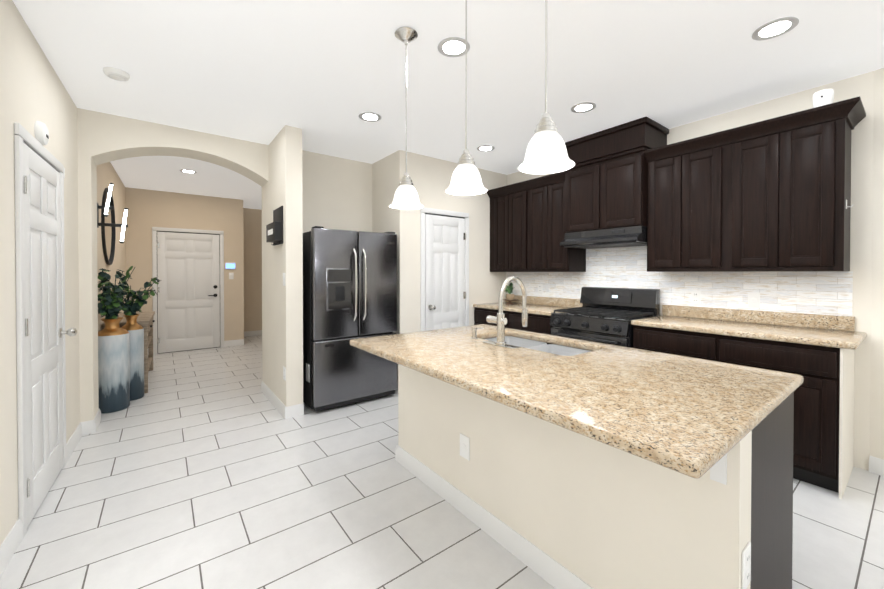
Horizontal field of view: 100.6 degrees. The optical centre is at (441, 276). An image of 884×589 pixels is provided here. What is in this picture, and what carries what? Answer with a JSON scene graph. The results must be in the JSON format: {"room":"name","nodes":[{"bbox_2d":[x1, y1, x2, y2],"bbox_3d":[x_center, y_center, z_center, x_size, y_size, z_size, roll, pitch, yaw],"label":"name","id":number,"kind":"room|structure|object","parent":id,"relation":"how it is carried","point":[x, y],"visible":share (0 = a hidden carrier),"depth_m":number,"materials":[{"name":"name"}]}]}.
{"room":"kitchen","nodes":[
{"label":"kitchen","id":0,"kind":"room"},
{"bbox_2d":[0,0,125,545],"bbox_3d":[-1.607,-0.014,1.016,0.422,2.670,11.870,0,1,-37],"label":"wall","id":1,"kind":"structure","parent":0,"point":[33,90],"depth_m":1.97,"materials":[{"name":"paint"}]},
{"bbox_2d":[0,518,22,576],"bbox_3d":[-0.091,1.287,-0.954,0.190,0.105,6.880,0,1,-37],"label":"baseboard","id":2,"kind":"structure","parent":1,"relation":"attached to","point":[11,542],"depth_m":1.71,"materials":[{"name":"white wood"}]},
{"bbox_2d":[34,121,48,144],"bbox_3d":[-2.327,-0.829,2.138,0.042,0.136,0.136,0,1,-37],"label":"smoke detector","id":3,"kind":"object","parent":1,"relation":"attached to","point":[41,131],"visible":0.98,"depth_m":2.10,"materials":[{"name":"white plastic"}]},
{"bbox_2d":[14,122,76,537],"bbox_3d":[-2.334,0.273,2.205,0.115,2.074,0.884,0,1,-37],"label":"door","id":4,"kind":"structure","parent":1,"relation":"in","point":[41,332],"depth_m":2.08,"materials":[{"name":"white wood"}]},
{"bbox_2d":[66,421,86,462],"bbox_3d":[-2.785,1.252,2.782,0.043,0.105,0.570,0,1,-37],"label":"baseboard","id":5,"kind":"structure","parent":1,"relation":"attached to","point":[81,429],"depth_m":2.81,"materials":[{"name":"white wood"}]},
{"bbox_2d":[101,188,115,264],"bbox_3d":[-3.848,-0.569,4.237,0.052,0.880,0.880,0,1,-37],"label":"round mirror","id":6,"kind":"object","parent":1,"relation":"attached to","point":[108,233],"visible":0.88,"depth_m":4.23,"materials":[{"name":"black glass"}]},
{"bbox_2d":[97,183,127,242],"bbox_3d":[-3.320,-0.634,3.696,0.246,0.604,0.100,0,1,-37],"label":"sconce","id":7,"kind":"object","parent":1,"relation":"attached to","point":[123,225],"visible":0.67,"depth_m":3.67,"materials":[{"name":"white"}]},
{"bbox_2d":[77,108,268,421],"bbox_3d":[-2.492,-0.038,3.554,1.442,2.670,0.320,0,1,-37],"label":"wall","id":8,"kind":"structure","parent":0,"point":[102,138],"depth_m":3.14,"materials":[{"name":"paint"}]},
{"bbox_2d":[125,187,244,340],"bbox_3d":[-4.409,-0.064,6.267,1.800,2.670,0.120,0,1,-37],"label":"wall","id":9,"kind":"structure","parent":0,"point":[237,223],"depth_m":6.26,"materials":[{"name":"paint"}]},
{"bbox_2d":[152,227,223,353],"bbox_3d":[-4.291,0.235,6.247,1.004,2.074,0.059,0,1,-37],"label":"front door","id":10,"kind":"structure","parent":9,"relation":"in","point":[188,298],"depth_m":6.24,"materials":[{"name":"white wood"}]},
{"bbox_2d":[225,263,235,268],"bbox_3d":[-3.821,-0.182,6.625,0.170,0.120,0.022,0,1,-37],"label":"panel","id":11,"kind":"object","parent":9,"relation":"attached to","point":[230,265],"visible":1,"depth_m":6.62,"materials":[{"name":"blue plastic"}]},
{"bbox_2d":[229,273,233,278],"bbox_3d":[-3.812,-0.002,6.640,0.075,0.120,0.011,0,1,-37],"label":"light switch","id":12,"kind":"object","parent":9,"relation":"attached to","point":[231,275],"visible":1,"depth_m":6.64,"materials":[{"name":"white plastic"}]},
{"bbox_2d":[224,339,243,346],"bbox_3d":[-3.783,1.215,6.671,0.330,0.105,0.016,0,1,-37],"label":"baseboard","id":13,"kind":"structure","parent":9,"relation":"attached to","point":[241,341],"depth_m":6.66,"materials":[{"name":"white wood"}]},
{"bbox_2d":[245,208,261,330],"bbox_3d":[-3.923,-0.078,7.832,1.110,2.670,0.120,0,1,-37],"label":"wall","id":14,"kind":"structure","parent":0,"point":[253,217],"depth_m":7.72,"materials":[{"name":"paint"}]},
{"bbox_2d":[244,330,261,336],"bbox_3d":[-3.830,1.204,7.830,1.000,0.105,0.016,0,1,-37],"label":"baseboard","id":15,"kind":"structure","parent":14,"relation":"attached to","point":[259,332],"depth_m":7.71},
{"bbox_2d":[261,125,302,406],"bbox_3d":[-1.668,-0.040,3.787,0.150,2.670,1.010,0,1,-37],"label":"wall","id":16,"kind":"structure","parent":0,"point":[282,325],"depth_m":3.42,"materials":[{"name":"paint"}]},
{"bbox_2d":[266,206,282,245],"bbox_3d":[-1.603,-0.476,3.511,0.076,0.354,0.340,0,1,-37],"label":"mail organizer","id":17,"kind":"object","parent":16,"relation":"attached to","point":[274,232],"visible":1,"depth_m":3.42,"materials":[{"name":"black metal"}]},
{"bbox_2d":[261,381,287,418],"bbox_3d":[-1.729,1.243,3.742,0.016,0.105,1.026,0,1,-37],"label":"baseboard","id":18,"kind":"structure","parent":16,"relation":"attached to","point":[283,410],"depth_m":3.64,"materials":[{"name":"white wood"}]},
{"bbox_2d":[283,366,285,380],"bbox_3d":[-1.455,0.899,3.386,0.007,0.120,0.075,0,1,-37],"label":"outlet","id":19,"kind":"object","parent":16,"relation":"attached to","point":[284,373],"visible":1,"depth_m":3.37,"materials":[{"name":"white plastic"}]},
{"bbox_2d":[302,150,371,232],"bbox_3d":[-1.303,-0.045,4.272,1.020,2.670,0.120,0,1,-37],"label":"wall","id":20,"kind":"structure","parent":0,"point":[337,193],"depth_m":4.25,"materials":[{"name":"paint"}]},
{"bbox_2d":[372,150,506,382],"bbox_3d":[0.027,-0.050,4.871,1.820,2.670,0.780,0,1,-37],"label":"wall","id":21,"kind":"structure","parent":0,"point":[430,177],"depth_m":4.28,"materials":[{"name":"paint"}]},
{"bbox_2d":[420,207,468,330],"bbox_3d":[0.070,0.253,4.356,0.724,2.074,0.096,0,1,-37],"label":"pantry door","id":22,"kind":"structure","parent":21,"relation":"in","point":[444,269],"depth_m":4.36,"materials":[{"name":"white wood"}]},
{"bbox_2d":[486,184,513,271],"bbox_3d":[0.876,-0.584,4.765,0.351,1.060,0.412,0,1,-37],"label":"upper cabinet","id":23,"kind":"object","parent":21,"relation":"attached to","point":[501,199],"depth_m":4.63,"materials":[{"name":"brown wood"}]},
{"bbox_2d":[0,335,883,588],"bbox_3d":[0.360,1.328,3.491,7.400,0.060,13.400,0,1,-37],"label":"floor","id":24,"kind":"structure","parent":0,"point":[210,468],"depth_m":2.04,"materials":[{"name":"tile"}]},
{"bbox_2d":[98,266,134,412],"bbox_3d":[-3.214,0.597,3.612,0.297,1.400,0.463,0,1,-37],"label":"vase","id":25,"kind":"object","parent":24,"relation":"on","point":[114,365],"visible":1,"depth_m":3.52,"materials":[{"name":"ceramic"}]},
{"bbox_2d":[102,311,154,392],"bbox_3d":[-3.745,0.889,4.437,0.422,0.800,1.249,0,1,-37],"label":"console table","id":26,"kind":"object","parent":24,"relation":"on","point":[145,321],"visible":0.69,"depth_m":4.15,"materials":[{"name":"brown"}]},
{"bbox_2d":[107,277,161,400],"bbox_3d":[-3.283,0.654,3.908,0.486,1.279,0.252,0,1,-37],"label":"vase","id":27,"kind":"object","parent":24,"relation":"on","point":[132,326],"visible":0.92,"depth_m":3.85,"materials":[{"name":"ceramic"}]},
{"bbox_2d":[303,226,396,411],"bbox_3d":[-1.020,0.412,3.906,0.890,1.763,0.761,0,1,-37],"label":"fridge","id":28,"kind":"object","parent":24,"relation":"on","point":[349,285],"visible":0.92,"depth_m":3.59,"materials":[{"name":"black"}]},
{"bbox_2d":[474,308,513,328],"bbox_3d":[0.844,0.843,4.596,0.622,0.888,0.655,0,1,-37],"label":"base cabinet","id":29,"kind":"object","parent":24,"relation":"on","point":[480,314],"depth_m":4.45,"materials":[{"name":"black wood"}]},
{"bbox_2d":[473,295,866,349],"bbox_3d":[1.622,0.337,3.561,0.634,0.140,3.240,0,1,-37],"label":"countertop","id":30,"kind":"structure","parent":29,"relation":"on","point":[834,331],"depth_m":2.78,"materials":[{"name":"stone"}]},
{"bbox_2d":[503,282,516,303],"bbox_3d":[0.876,0.219,4.716,0.180,0.274,0.180,0,1,-37],"label":"potted plant","id":31,"kind":"object","parent":30,"relation":"on","point":[509,296],"visible":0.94,"depth_m":4.70,"materials":[{"name":"green plant"}]},
{"bbox_2d":[514,312,552,334],"bbox_3d":[1.157,0.847,4.186,0.622,0.888,0.655,0,1,-37],"label":"base cabinet","id":32,"kind":"object","parent":24,"relation":"on","point":[537,323],"depth_m":3.90,"materials":[{"name":"black wood"}]},
{"bbox_2d":[369,352,801,588],"bbox_3d":[0.463,0.880,1.975,1.011,0.864,1.962,0,1,-37],"label":"kitchen island","id":33,"kind":"object","parent":24,"relation":"on","point":[592,465],"depth_m":1.44,"materials":[{"name":"paint"}]},
{"bbox_2d":[460,433,469,460],"bbox_3d":[0.124,0.942,2.024,0.009,0.125,0.080,0,1,-37],"label":"outlet","id":34,"kind":"object","parent":33,"relation":"attached to","point":[464,446],"visible":1,"depth_m":2.02,"materials":[{"name":"white plastic"}]},
{"bbox_2d":[350,324,803,483],"bbox_3d":[0.458,0.428,1.935,1.180,0.040,1.920,0,1,-37],"label":"island countertop","id":35,"kind":"structure","parent":33,"relation":"on","point":[680,415],"depth_m":1.37,"materials":[{"name":"beige stone"}]},
{"bbox_2d":[471,327,483,338],"bbox_3d":[0.227,0.365,2.374,0.095,0.076,0.048,0,1,-37],"label":"soap dispenser","id":36,"kind":"object","parent":35,"relation":"on","point":[474,332],"visible":1,"depth_m":2.35,"materials":[{"name":"silver metal"}]},
{"bbox_2d":[483,276,527,348],"bbox_3d":[0.423,0.203,2.202,0.264,0.404,0.250,0,1,-37],"label":"faucet","id":37,"kind":"object","parent":35,"relation":"on","point":[500,320],"visible":1,"depth_m":2.14,"materials":[{"name":"silver metal"}]},
{"bbox_2d":[486,336,585,355],"bbox_3d":[0.562,0.539,2.286,0.394,0.212,0.774,0,1,-37],"label":"sink","id":38,"kind":"object","parent":35,"relation":"in","point":[567,348],"depth_m":2.42,"materials":[{"name":"silver metal"}]},
{"bbox_2d":[741,542,750,588],"bbox_3d":[0.911,0.871,1.097,0.075,0.120,0.007,0,1,-37],"label":"outlet","id":39,"kind":"object","parent":33,"relation":"attached to","point":[746,565],"visible":1,"depth_m":1.09,"materials":[{"name":"white plastic"}]},
{"bbox_2d":[550,287,659,347],"bbox_3d":[1.556,0.710,3.568,0.687,1.175,0.770,0,1,-37],"label":"range","id":40,"kind":"object","parent":24,"relation":"on","point":[606,315],"visible":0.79,"depth_m":3.49,"materials":[{"name":"black metal"}]},
{"bbox_2d":[633,325,729,362],"bbox_3d":[2.048,0.858,3.017,0.622,0.888,0.665,0,1,-37],"label":"base cabinet","id":41,"kind":"object","parent":24,"relation":"on","point":[713,347],"depth_m":2.79,"materials":[{"name":"black wood"}]},
{"bbox_2d":[730,336,854,498],"bbox_3d":[2.371,0.862,2.594,0.622,0.888,0.678,0,1,-37],"label":"base cabinet","id":42,"kind":"object","parent":24,"relation":"on","point":[823,445],"depth_m":2.25,"materials":[{"name":"black wood"}]},
{"bbox_2d":[869,456,883,476],"bbox_3d":[3.930,1.277,0.197,1.055,0.105,4.894,0,1,-37],"label":"baseboard","id":43,"kind":"structure","parent":24,"relation":"on","point":[876,465],"depth_m":2.42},
{"bbox_2d":[12,0,883,209],"bbox_3d":[0.360,-1.412,3.465,7.400,0.080,13.400,0,1,-37],"label":"ceiling","id":44,"kind":"structure","parent":0,"point":[322,74],"depth_m":2.38,"materials":[{"name":"white paint"}]},
{"bbox_2d":[103,67,129,81],"bbox_3d":[-2.174,-1.343,2.453,0.136,0.038,0.136,0,1,-37],"label":"smoke detector","id":45,"kind":"object","parent":44,"relation":"attached to","point":[117,74],"visible":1,"depth_m":2.42,"materials":[{"name":"white plastic"}]},
{"bbox_2d":[179,169,196,173],"bbox_3d":[-3.350,-1.381,4.847,0.194,0.007,0.194,0,1,-37],"label":"recessed light","id":46,"kind":"object","parent":44,"relation":"in","point":[188,171],"visible":0.98,"depth_m":4.85,"materials":[{"name":"grey"}]},
{"bbox_2d":[359,112,380,121],"bbox_3d":[-0.618,-1.365,3.151,0.194,0.007,0.194,0,1,-37],"label":"recessed light","id":47,"kind":"object","parent":44,"relation":"in","point":[370,116],"visible":1,"depth_m":3.14,"materials":[{"name":"grey"}]},
{"bbox_2d":[389,26,422,209],"bbox_3d":[-0.201,-0.875,2.061,0.194,0.967,0.194,0,1,-37],"label":"pendant light","id":48,"kind":"object","parent":44,"relation":"hanging from","point":[406,196],"visible":1,"depth_m":2.04,"materials":[{"name":"white glass"}]},
{"bbox_2d":[438,37,469,56],"bbox_3d":[0.070,-1.356,2.179,0.194,0.007,0.194,0,1,-37],"label":"recessed light","id":49,"kind":"object","parent":44,"relation":"in","point":[451,47],"visible":0.96,"depth_m":2.17,"materials":[{"name":"grey"}]},
{"bbox_2d":[445,0,487,195],"bbox_3d":[0.110,-0.871,1.670,0.194,0.967,0.194,0,1,-37],"label":"pendant light","id":50,"kind":"object","parent":44,"relation":"hanging from","point":[466,180],"visible":1,"depth_m":1.65,"materials":[{"name":"white glass"}]},
{"bbox_2d":[477,145,494,151],"bbox_3d":[0.470,-1.373,3.950,0.194,0.007,0.194,0,1,-37],"label":"recessed light","id":51,"kind":"object","parent":44,"relation":"in","point":[484,148],"visible":1,"depth_m":3.95,"materials":[{"name":"grey"}]},
{"bbox_2d":[518,0,574,173],"bbox_3d":[0.365,-0.867,1.286,0.194,0.967,0.194,0,1,-37],"label":"pendant light","id":52,"kind":"object","parent":44,"relation":"hanging from","point":[546,151],"visible":1,"depth_m":1.26,"materials":[{"name":"white glass"}]},
{"bbox_2d":[571,102,595,112],"bbox_3d":[1.146,-1.363,2.974,0.194,0.007,0.194,0,1,-37],"label":"recessed light","id":53,"kind":"object","parent":44,"relation":"in","point":[583,107],"visible":1,"depth_m":2.97,"materials":[{"name":"grey"}]},
{"bbox_2d":[752,17,798,40],"bbox_3d":[1.825,-1.354,2.014,0.194,0.007,0.194,0,1,-37],"label":"recessed light","id":54,"kind":"object","parent":44,"relation":"in","point":[775,28],"visible":1,"depth_m":2.01,"materials":[{"name":"grey"}]},
{"bbox_2d":[507,68,883,470],"bbox_3d":[2.968,-0.019,1.559,1.160,2.670,8.296,0,1,-37],"label":"wall","id":55,"kind":"structure","parent":0,"point":[867,212],"depth_m":2.47,"materials":[{"name":"paint"}]},
{"bbox_2d":[514,180,533,271],"bbox_3d":[1.054,-0.582,4.531,0.351,1.060,0.420,0,1,-37],"label":"upper cabinet","id":56,"kind":"object","parent":55,"relation":"attached to","point":[523,191],"depth_m":4.36,"materials":[{"name":"brown wood"}]},
{"bbox_2d":[530,174,553,271],"bbox_3d":[1.221,-0.580,4.312,0.351,1.060,0.418,0,1,-37],"label":"upper cabinet","id":57,"kind":"object","parent":55,"relation":"attached to","point":[542,226],"depth_m":4.14,"materials":[{"name":"brown wood"}]},
{"bbox_2d":[550,172,585,271],"bbox_3d":[1.373,-0.578,4.113,0.351,1.060,0.325,0,1,-37],"label":"upper cabinet","id":58,"kind":"object","parent":55,"relation":"attached to","point":[562,259],"depth_m":3.98,"materials":[{"name":"brown wood"}]},
{"bbox_2d":[562,156,605,235],"bbox_3d":[1.583,-0.792,3.778,0.421,0.685,0.452,0,1,-37],"label":"upper cabinet","id":59,"kind":"object","parent":55,"relation":"attached to","point":[583,185],"depth_m":3.65,"materials":[{"name":"brown wood"}]},
{"bbox_2d":[565,117,668,167],"bbox_3d":[1.671,-1.252,3.635,0.449,0.236,0.847,0,1,-37],"label":"upper cabinet","id":60,"kind":"object","parent":55,"relation":"attached to","point":[644,132],"depth_m":3.37,"materials":[{"name":"brown wood"}]},
{"bbox_2d":[606,148,645,228],"bbox_3d":[1.781,-0.790,3.519,0.421,0.685,0.454,0,1,-37],"label":"upper cabinet","id":61,"kind":"object","parent":55,"relation":"attached to","point":[625,172],"depth_m":3.32,"materials":[{"name":"brown wood"}]},
{"bbox_2d":[560,226,646,248],"bbox_3d":[1.650,-0.371,3.628,0.498,0.151,0.776,0,1,-37],"label":"range hood","id":62,"kind":"object","parent":61,"relation":"attached to","point":[620,237],"visible":0.98,"depth_m":3.46,"materials":[{"name":"black metal"}]},
{"bbox_2d":[646,140,689,271],"bbox_3d":[2.051,-0.570,3.224,0.351,1.060,0.337,0,1,-37],"label":"upper cabinet","id":63,"kind":"object","parent":55,"relation":"attached to","point":[668,166],"depth_m":3.11,"materials":[{"name":"brown wood"}]},
{"bbox_2d":[506,246,852,316],"bbox_3d":[1.850,-0.020,3.775,0.010,0.570,3.175,0,1,-37],"label":"backsplash","id":64,"kind":"structure","parent":55,"relation":"attached to","point":[821,292],"depth_m":3.19,"materials":[{"name":"tile"}]},
{"bbox_2d":[538,284,542,293],"bbox_3d":[1.226,0.158,4.580,0.007,0.120,0.075,0,1,-37],"label":"outlet","id":65,"kind":"object","parent":64,"relation":"attached to","point":[540,288],"visible":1,"depth_m":4.57,"materials":[{"name":"white plastic"}]},
{"bbox_2d":[691,291,700,304],"bbox_3d":[2.244,0.190,3.245,0.007,0.120,0.075,0,1,-37],"label":"outlet","id":66,"kind":"object","parent":64,"relation":"attached to","point":[695,297],"visible":1,"depth_m":3.24,"materials":[{"name":"white plastic"}]},
{"bbox_2d":[748,293,759,307],"bbox_3d":[2.486,0.193,2.926,0.009,0.120,0.075,0,1,-37],"label":"outlet","id":67,"kind":"object","parent":64,"relation":"attached to","point":[753,300],"visible":1,"depth_m":2.92,"materials":[{"name":"white plastic"}]},
{"bbox_2d":[690,129,729,271],"bbox_3d":[2.190,-0.568,3.042,0.351,1.060,0.366,0,1,-37],"label":"upper cabinet","id":68,"kind":"object","parent":55,"relation":"attached to","point":[709,154],"depth_m":2.88,"materials":[{"name":"brown wood"}]},
{"bbox_2d":[726,113,793,271],"bbox_3d":[2.410,-0.565,2.753,0.351,1.060,0.360,0,1,-37],"label":"upper cabinet","id":69,"kind":"object","parent":55,"relation":"attached to","point":[773,194],"depth_m":2.62,"materials":[{"name":"brown wood"}]},
{"bbox_2d":[794,100,853,270],"bbox_3d":[2.557,-0.563,2.561,0.351,1.060,0.368,0,1,-37],"label":"upper cabinet","id":70,"kind":"object","parent":55,"relation":"attached to","point":[822,134],"depth_m":2.40,"materials":[{"name":"brown wood"}]},
{"bbox_2d":[813,89,833,107],"bbox_3d":[2.507,-1.153,2.414,0.102,0.120,0.100,0,1,-37],"label":"air freshener","id":71,"kind":"object","parent":70,"relation":"on","point":[823,97],"visible":0.71,"depth_m":2.38,"materials":[{"name":"white plastic"}]}
]}

